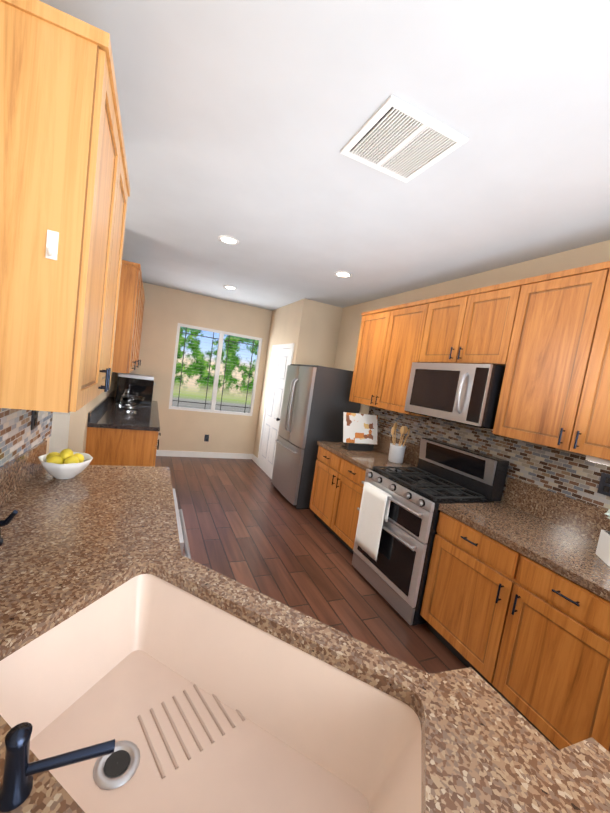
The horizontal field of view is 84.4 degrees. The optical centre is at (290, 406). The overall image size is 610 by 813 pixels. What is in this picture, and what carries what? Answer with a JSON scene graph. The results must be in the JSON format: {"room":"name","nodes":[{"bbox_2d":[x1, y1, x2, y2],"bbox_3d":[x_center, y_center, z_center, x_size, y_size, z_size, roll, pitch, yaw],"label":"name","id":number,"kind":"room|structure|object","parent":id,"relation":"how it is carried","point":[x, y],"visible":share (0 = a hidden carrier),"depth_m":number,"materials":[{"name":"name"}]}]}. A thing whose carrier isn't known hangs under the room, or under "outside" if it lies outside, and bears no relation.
{"room":"kitchen","nodes":[
{"label":"kitchen","id":0,"kind":"room"},
{"bbox_2d":[46,372,114,453],"bbox_3d":[-1.016,0.038,0.909,0.120,2.740,9.360,6,6,-23],"label":"wall","id":1,"kind":"structure","parent":0,"point":[77,436],"depth_m":3.08,"materials":[{"name":"paint"}]},
{"bbox_2d":[0,408,52,507],"bbox_3d":[-0.925,0.231,0.830,0.018,0.477,2.495,6,6,-23],"label":"backsplash","id":2,"kind":"structure","parent":1,"relation":"attached to","point":[23,446],"depth_m":1.48,"materials":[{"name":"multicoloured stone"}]},
{"bbox_2d":[31,410,37,429],"bbox_3d":[-1.249,0.046,1.643,0.009,0.120,0.075,6,6,-23],"label":"electrical outlet","id":3,"kind":"object","parent":2,"relation":"attached to","point":[34,418],"visible":0.74,"depth_m":1.63,"materials":[{"name":"black plastic"}]},
{"bbox_2d":[0,0,129,412],"bbox_3d":[-0.872,-0.573,1.321,0.346,1.050,0.959,6,6,-23],"label":"upper cabinet","id":4,"kind":"object","parent":1,"relation":"attached to","point":[64,186],"visible":1,"depth_m":0.93,"materials":[{"name":"brown wood"}]},
{"bbox_2d":[112,260,143,373],"bbox_3d":[-1.834,-0.922,3.621,0.313,1.050,0.952,6,6,-23],"label":"upper cabinet","id":5,"kind":"object","parent":1,"relation":"attached to","point":[130,311],"depth_m":3.23,"materials":[{"name":"brown wood"}]},
{"bbox_2d":[136,304,143,367],"bbox_3d":[-2.157,-1.041,4.409,0.313,1.050,1.015,6,6,-23],"label":"upper cabinet","id":6,"kind":"object","parent":1,"relation":"attached to","point":[141,305],"depth_m":4.80,"materials":[{"name":"brown wood"}]},
{"bbox_2d":[113,282,271,453],"bbox_3d":[-1.644,-0.498,5.743,2.640,2.740,0.120,6,6,-23],"label":"wall","id":7,"kind":"structure","parent":0,"point":[166,311],"depth_m":5.67,"materials":[{"name":"paint"}]},
{"bbox_2d":[156,450,251,458],"bbox_3d":[-1.519,0.842,5.922,1.780,0.100,0.014,6,6,-23],"label":"baseboard","id":8,"kind":"structure","parent":7,"relation":"attached to","point":[158,452],"depth_m":5.91,"materials":[{"name":"white wood"}]},
{"bbox_2d":[169,323,261,415],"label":"window","id":9,"kind":"structure","parent":7,"relation":"in","point":[217,371],"depth_m":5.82,"materials":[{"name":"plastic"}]},
{"bbox_2d":[253,300,300,457],"bbox_3d":[-0.229,-0.284,5.598,0.120,2.740,1.270,6,6,-23],"label":"wall","id":10,"kind":"structure","parent":0,"point":[283,325],"depth_m":5.71,"materials":[{"name":"paint"}]},
{"bbox_2d":[252,454,272,478],"bbox_3d":[-0.445,1.022,5.620,0.013,0.100,1.350,6,6,-23],"label":"baseboard","id":11,"kind":"structure","parent":10,"relation":"attached to","point":[266,470],"depth_m":5.65,"materials":[{"name":"white wood"}]},
{"bbox_2d":[257,343,294,472],"bbox_3d":[-0.290,0.042,5.431,0.060,2.110,0.920,6,6,-23],"label":"pantry door","id":12,"kind":"structure","parent":10,"relation":"in","point":[281,358],"depth_m":5.45,"materials":[{"name":"white wood"}]},
{"bbox_2d":[155,456,466,673],"bbox_3d":[-0.940,1.445,1.162,5.840,0.060,9.580,6,6,-23],"label":"floor","id":13,"kind":"structure","parent":0,"point":[248,524],"depth_m":3.06,"materials":[{"name":"brown wood"}]},
{"bbox_2d":[85,427,160,465],"bbox_3d":[-1.898,0.587,3.824,0.638,0.880,0.954,6,6,-23],"label":"base cabinet","id":14,"kind":"object","parent":13,"relation":"on","point":[116,447],"depth_m":3.36,"materials":[{"name":"brown wood"}]},
{"bbox_2d":[87,391,159,430],"bbox_3d":[-2.058,-0.003,4.355,0.648,0.140,2.241,6,6,-23],"label":"countertop","id":15,"kind":"structure","parent":14,"relation":"on","point":[108,411],"depth_m":3.72,"materials":[{"name":"stone"}]},
{"bbox_2d":[119,389,129,407],"bbox_3d":[-2.167,-0.116,4.418,0.150,0.240,0.150,6,6,-23],"label":"glass decanter","id":16,"kind":"object","parent":15,"relation":"on","point":[122,404],"visible":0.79,"depth_m":4.37,"materials":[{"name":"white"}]},
{"bbox_2d":[122,395,143,412],"bbox_3d":[-1.928,-0.032,4.093,0.250,0.200,0.250,6,6,-23],"label":"glass bowl","id":17,"kind":"object","parent":15,"relation":"on","point":[132,401],"visible":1,"depth_m":4.03,"materials":[{"name":"white"}]},
{"bbox_2d":[116,373,155,404],"bbox_3d":[-2.305,-0.280,5.043,0.505,0.410,0.446,6,6,-23],"label":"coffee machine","id":18,"kind":"object","parent":15,"relation":"on","point":[142,385],"visible":0.96,"depth_m":4.84,"materials":[{"name":"black plastic"}]},
{"bbox_2d":[173,489,191,559],"bbox_3d":[-0.871,0.924,1.554,0.676,0.915,0.610,6,6,-23],"label":"dishwasher","id":19,"kind":"object","parent":13,"relation":"on","point":[183,539],"visible":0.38,"depth_m":1.55,"materials":[{"name":"grey metal"}]},
{"bbox_2d":[271,364,360,508],"bbox_3d":[0.296,0.359,4.600,0.817,1.800,0.850,6,6,-23],"label":"fridge","id":20,"kind":"object","parent":13,"relation":"on","point":[316,403],"visible":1,"depth_m":4.19,"materials":[{"name":"grey metal"}]},
{"bbox_2d":[309,446,365,553],"bbox_3d":[0.742,0.980,3.624,0.682,0.879,1.045,6,6,-23],"label":"base cabinet","id":21,"kind":"object","parent":13,"relation":"on","point":[336,494],"visible":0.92,"depth_m":3.46,"materials":[{"name":"brown wood"}]},
{"bbox_2d":[317,432,420,471],"bbox_3d":[0.828,0.429,3.587,0.656,0.235,1.066,6,6,-23],"label":"countertop","id":22,"kind":"structure","parent":21,"relation":"on","point":[378,455],"depth_m":3.49,"materials":[{"name":"brown stone"}]},
{"bbox_2d":[341,412,376,450],"bbox_3d":[0.773,0.279,3.777,0.450,0.400,0.155,6,6,-23],"label":"cookbook stand","id":23,"kind":"object","parent":22,"relation":"on","point":[359,428],"visible":1,"depth_m":3.76,"materials":[{"name":"black metal"}]},
{"bbox_2d":[388,423,409,463],"bbox_3d":[1.086,0.362,3.394,0.182,0.392,0.177,6,6,-23],"label":"utensil crock","id":24,"kind":"object","parent":22,"relation":"on","point":[396,453],"visible":1,"depth_m":3.35,"materials":[{"name":"grey ceramic"}]},
{"bbox_2d":[352,438,508,625],"bbox_3d":[1.055,0.909,2.752,0.746,1.205,0.756,6,6,-23],"label":"range","id":25,"kind":"object","parent":13,"relation":"on","point":[395,574],"visible":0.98,"depth_m":2.54,"materials":[{"name":"silver metal"}]},
{"bbox_2d":[355,482,391,560],"bbox_3d":[0.662,0.922,2.737,0.048,0.532,0.305,6,6,-23],"label":"towel","id":26,"kind":"object","parent":25,"relation":"hanging from","point":[374,508],"visible":0.98,"depth_m":2.71,"materials":[{"name":"fabric"}]},
{"bbox_2d":[420,511,503,670],"bbox_3d":[1.358,1.202,2.168,0.648,0.880,0.608,6,6,-23],"label":"base cabinet","id":27,"kind":"object","parent":13,"relation":"on","point":[465,561],"depth_m":2.08,"materials":[{"name":"brown wood"}]},
{"bbox_2d":[476,545,609,749],"bbox_3d":[1.540,1.269,1.722,0.648,0.880,0.616,6,6,-23],"label":"base cabinet","id":28,"kind":"object","parent":13,"relation":"on","point":[527,638],"depth_m":1.63,"materials":[{"name":"brown wood"}]},
{"bbox_2d":[584,631,609,751],"bbox_3d":[1.725,1.336,1.273,0.648,0.880,0.616,6,6,-23],"label":"base cabinet","id":29,"kind":"object","parent":13,"relation":"on","point":[599,721],"depth_m":1.42,"materials":[{"name":"brown wood"}]},
{"bbox_2d":[438,477,609,600],"bbox_3d":[1.671,0.739,1.531,0.656,0.235,1.886,6,6,-23],"label":"countertop","id":30,"kind":"structure","parent":29,"relation":"on","point":[556,532],"depth_m":2.03,"materials":[{"name":"brown stone"}]},
{"bbox_2d":[595,509,609,565],"bbox_3d":[1.698,0.661,1.702,0.208,0.284,0.201,6,6,-23],"label":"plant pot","id":31,"kind":"object","parent":30,"relation":"on","point":[603,550],"visible":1,"depth_m":1.74,"materials":[{"name":"white ceramic"}]},
{"bbox_3d":[-0.353,1.037,1.113,1.400,0.918,2.300,6,6,-23],"label":"base cabinet","id":32,"kind":"object","parent":13,"relation":"on","visible":0},
{"bbox_2d":[0,465,609,812],"bbox_3d":[-0.278,0.564,1.067,1.447,0.040,2.350,6,6,-23],"label":"countertop","id":33,"kind":"structure","parent":32,"relation":"on","point":[88,535],"depth_m":0.86,"materials":[{"name":"brown stone"}]},
{"bbox_2d":[0,510,17,545],"bbox_3d":[-0.819,0.299,0.812,0.131,0.376,0.647,6,6,-23],"label":"faucet","id":34,"kind":"object","parent":33,"relation":"on","point":[8,519],"visible":1,"depth_m":1.04,"materials":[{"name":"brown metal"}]},
{"bbox_2d":[0,722,114,812],"bbox_3d":[-0.354,0.529,0.517,0.152,0.105,0.044,6,6,-23],"label":"faucet","id":35,"kind":"object","parent":33,"relation":"on","point":[16,786],"visible":1,"depth_m":0.49,"materials":[{"name":"black metal"}]},
{"bbox_2d":[38,449,92,478],"bbox_3d":[-1.150,0.285,1.720,0.237,0.145,0.237,6,6,-23],"label":"bowl","id":36,"kind":"object","parent":33,"relation":"on","point":[66,464],"visible":1,"depth_m":1.68,"materials":[{"name":"white ceramic"}]},
{"bbox_2d":[0,574,420,812],"bbox_3d":[-0.208,0.722,0.723,0.953,0.186,0.566,10,6,24],"label":"sink basin","id":37,"kind":"object","parent":33,"relation":"in","point":[188,702],"visible":0.92,"depth_m":0.82,"materials":[{"name":"beige ceramic"}]},
{"bbox_2d":[292,298,342,367],"bbox_3d":[0.271,-0.164,5.062,0.640,2.740,0.120,6,6,-23],"label":"wall jog","id":38,"kind":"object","parent":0,"point":[317,332],"visible":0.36,"depth_m":4.91,"materials":[{"name":"paint"}]},
{"bbox_2d":[39,0,609,310],"bbox_3d":[-0.549,-1.316,0.907,5.840,0.060,9.580,6,6,-23],"label":"ceiling","id":39,"kind":"structure","parent":0,"point":[243,122],"depth_m":1.53,"materials":[{"name":"paint"}]},
{"bbox_2d":[218,235,238,244],"bbox_3d":[-0.549,-1.471,2.968,0.190,0.007,0.190,6,6,-23],"label":"recessed light","id":40,"kind":"object","parent":39,"relation":"in","point":[226,239],"visible":1,"depth_m":2.96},
{"bbox_2d":[223,285,236,289],"bbox_3d":[-0.849,-1.676,4.724,0.190,0.007,0.190,6,6,-23],"label":"recessed light","id":41,"kind":"object","parent":39,"relation":"in","point":[230,287],"visible":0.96,"depth_m":4.72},
{"bbox_2d":[334,271,351,277],"bbox_3d":[0.539,-1.363,3.464,0.190,0.007,0.190,6,6,-23],"label":"recessed light","id":42,"kind":"object","parent":39,"relation":"in","point":[343,274],"visible":1,"depth_m":3.46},
{"bbox_2d":[340,95,467,182],"bbox_3d":[0.498,-1.188,1.531,0.410,0.012,0.380,6,6,-23],"label":"ceiling vent","id":43,"kind":"object","parent":39,"relation":"in","point":[398,138],"visible":1,"depth_m":1.49,"materials":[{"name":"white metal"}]},
{"bbox_2d":[334,240,609,501],"bbox_3d":[2.118,0.422,1.559,0.120,2.740,8.090,6,6,-23],"label":"wall","id":44,"kind":"structure","parent":0,"point":[351,320],"depth_m":3.06,"materials":[{"name":"paint"}]},
{"bbox_2d":[349,300,432,417],"bbox_3d":[1.123,-0.497,3.549,0.318,1.050,1.102,6,6,-23],"label":"upper cabinet","id":45,"kind":"object","parent":44,"relation":"attached to","point":[389,337],"depth_m":3.45,"materials":[{"name":"brown wood"}]},
{"bbox_2d":[417,292,460,362],"bbox_3d":[1.430,-0.636,2.863,0.318,0.565,0.472,6,6,-23],"label":"upper cabinet","id":46,"kind":"object","parent":44,"relation":"attached to","point":[437,327],"depth_m":2.88,"materials":[{"name":"brown wood"}]},
{"bbox_2d":[445,282,508,363],"bbox_3d":[1.561,-0.588,2.544,0.318,0.565,0.472,6,6,-23],"label":"upper cabinet","id":47,"kind":"object","parent":44,"relation":"attached to","point":[477,323],"depth_m":2.52,"materials":[{"name":"brown wood"}]},
{"bbox_2d":[404,362,504,428],"bbox_3d":[1.349,-0.111,2.719,0.460,0.445,0.754,6,6,-23],"label":"microwave","id":48,"kind":"object","parent":47,"relation":"attached to","point":[466,393],"visible":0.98,"depth_m":2.52,"materials":[{"name":"silver metal"}]},
{"bbox_2d":[368,406,609,509],"bbox_3d":[1.687,0.478,2.390,0.006,0.498,3.920,6,6,-23],"label":"backsplash","id":49,"kind":"structure","parent":44,"relation":"attached to","point":[574,475],"depth_m":2.44,"materials":[{"name":"tile"}]},
{"bbox_2d":[597,472,609,495],"bbox_3d":[1.859,0.457,1.970,0.009,0.125,0.080,6,6,-23],"label":"electrical outlet","id":50,"kind":"object","parent":49,"relation":"attached to","point":[604,486],"visible":1,"depth_m":1.98,"materials":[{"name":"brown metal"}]},
{"bbox_2d":[492,261,609,459],"bbox_3d":[1.792,-0.251,1.919,0.318,1.050,1.064,6,6,-23],"label":"upper cabinet","id":51,"kind":"object","parent":44,"relation":"attached to","point":[544,340],"depth_m":2.00,"materials":[{"name":"brown wood"}]},
{"bbox_2d":[585,455,609,465],"bbox_3d":[1.938,0.360,1.509,0.180,0.036,0.950,6,6,-23],"label":"under-cabinet light","id":52,"kind":"object","parent":51,"relation":"attached to","point":[598,460],"visible":0.8,"depth_m":1.86,"materials":[{"name":"white plastic"}]},
{"bbox_3d":[-3.506,-0.563,3.594,2.460,2.740,0.120,6,6,-23],"label":"wall","id":53,"kind":"structure","parent":0,"visible":0},
{"bbox_2d":[49,412,69,452],"bbox_3d":[-2.826,-0.349,3.797,1.005,2.470,0.075,6,6,-23],"label":"hall door","id":54,"kind":"structure","parent":53,"relation":"in","point":[58,441],"depth_m":3.96,"materials":[{"name":"white wood"}]}
]}

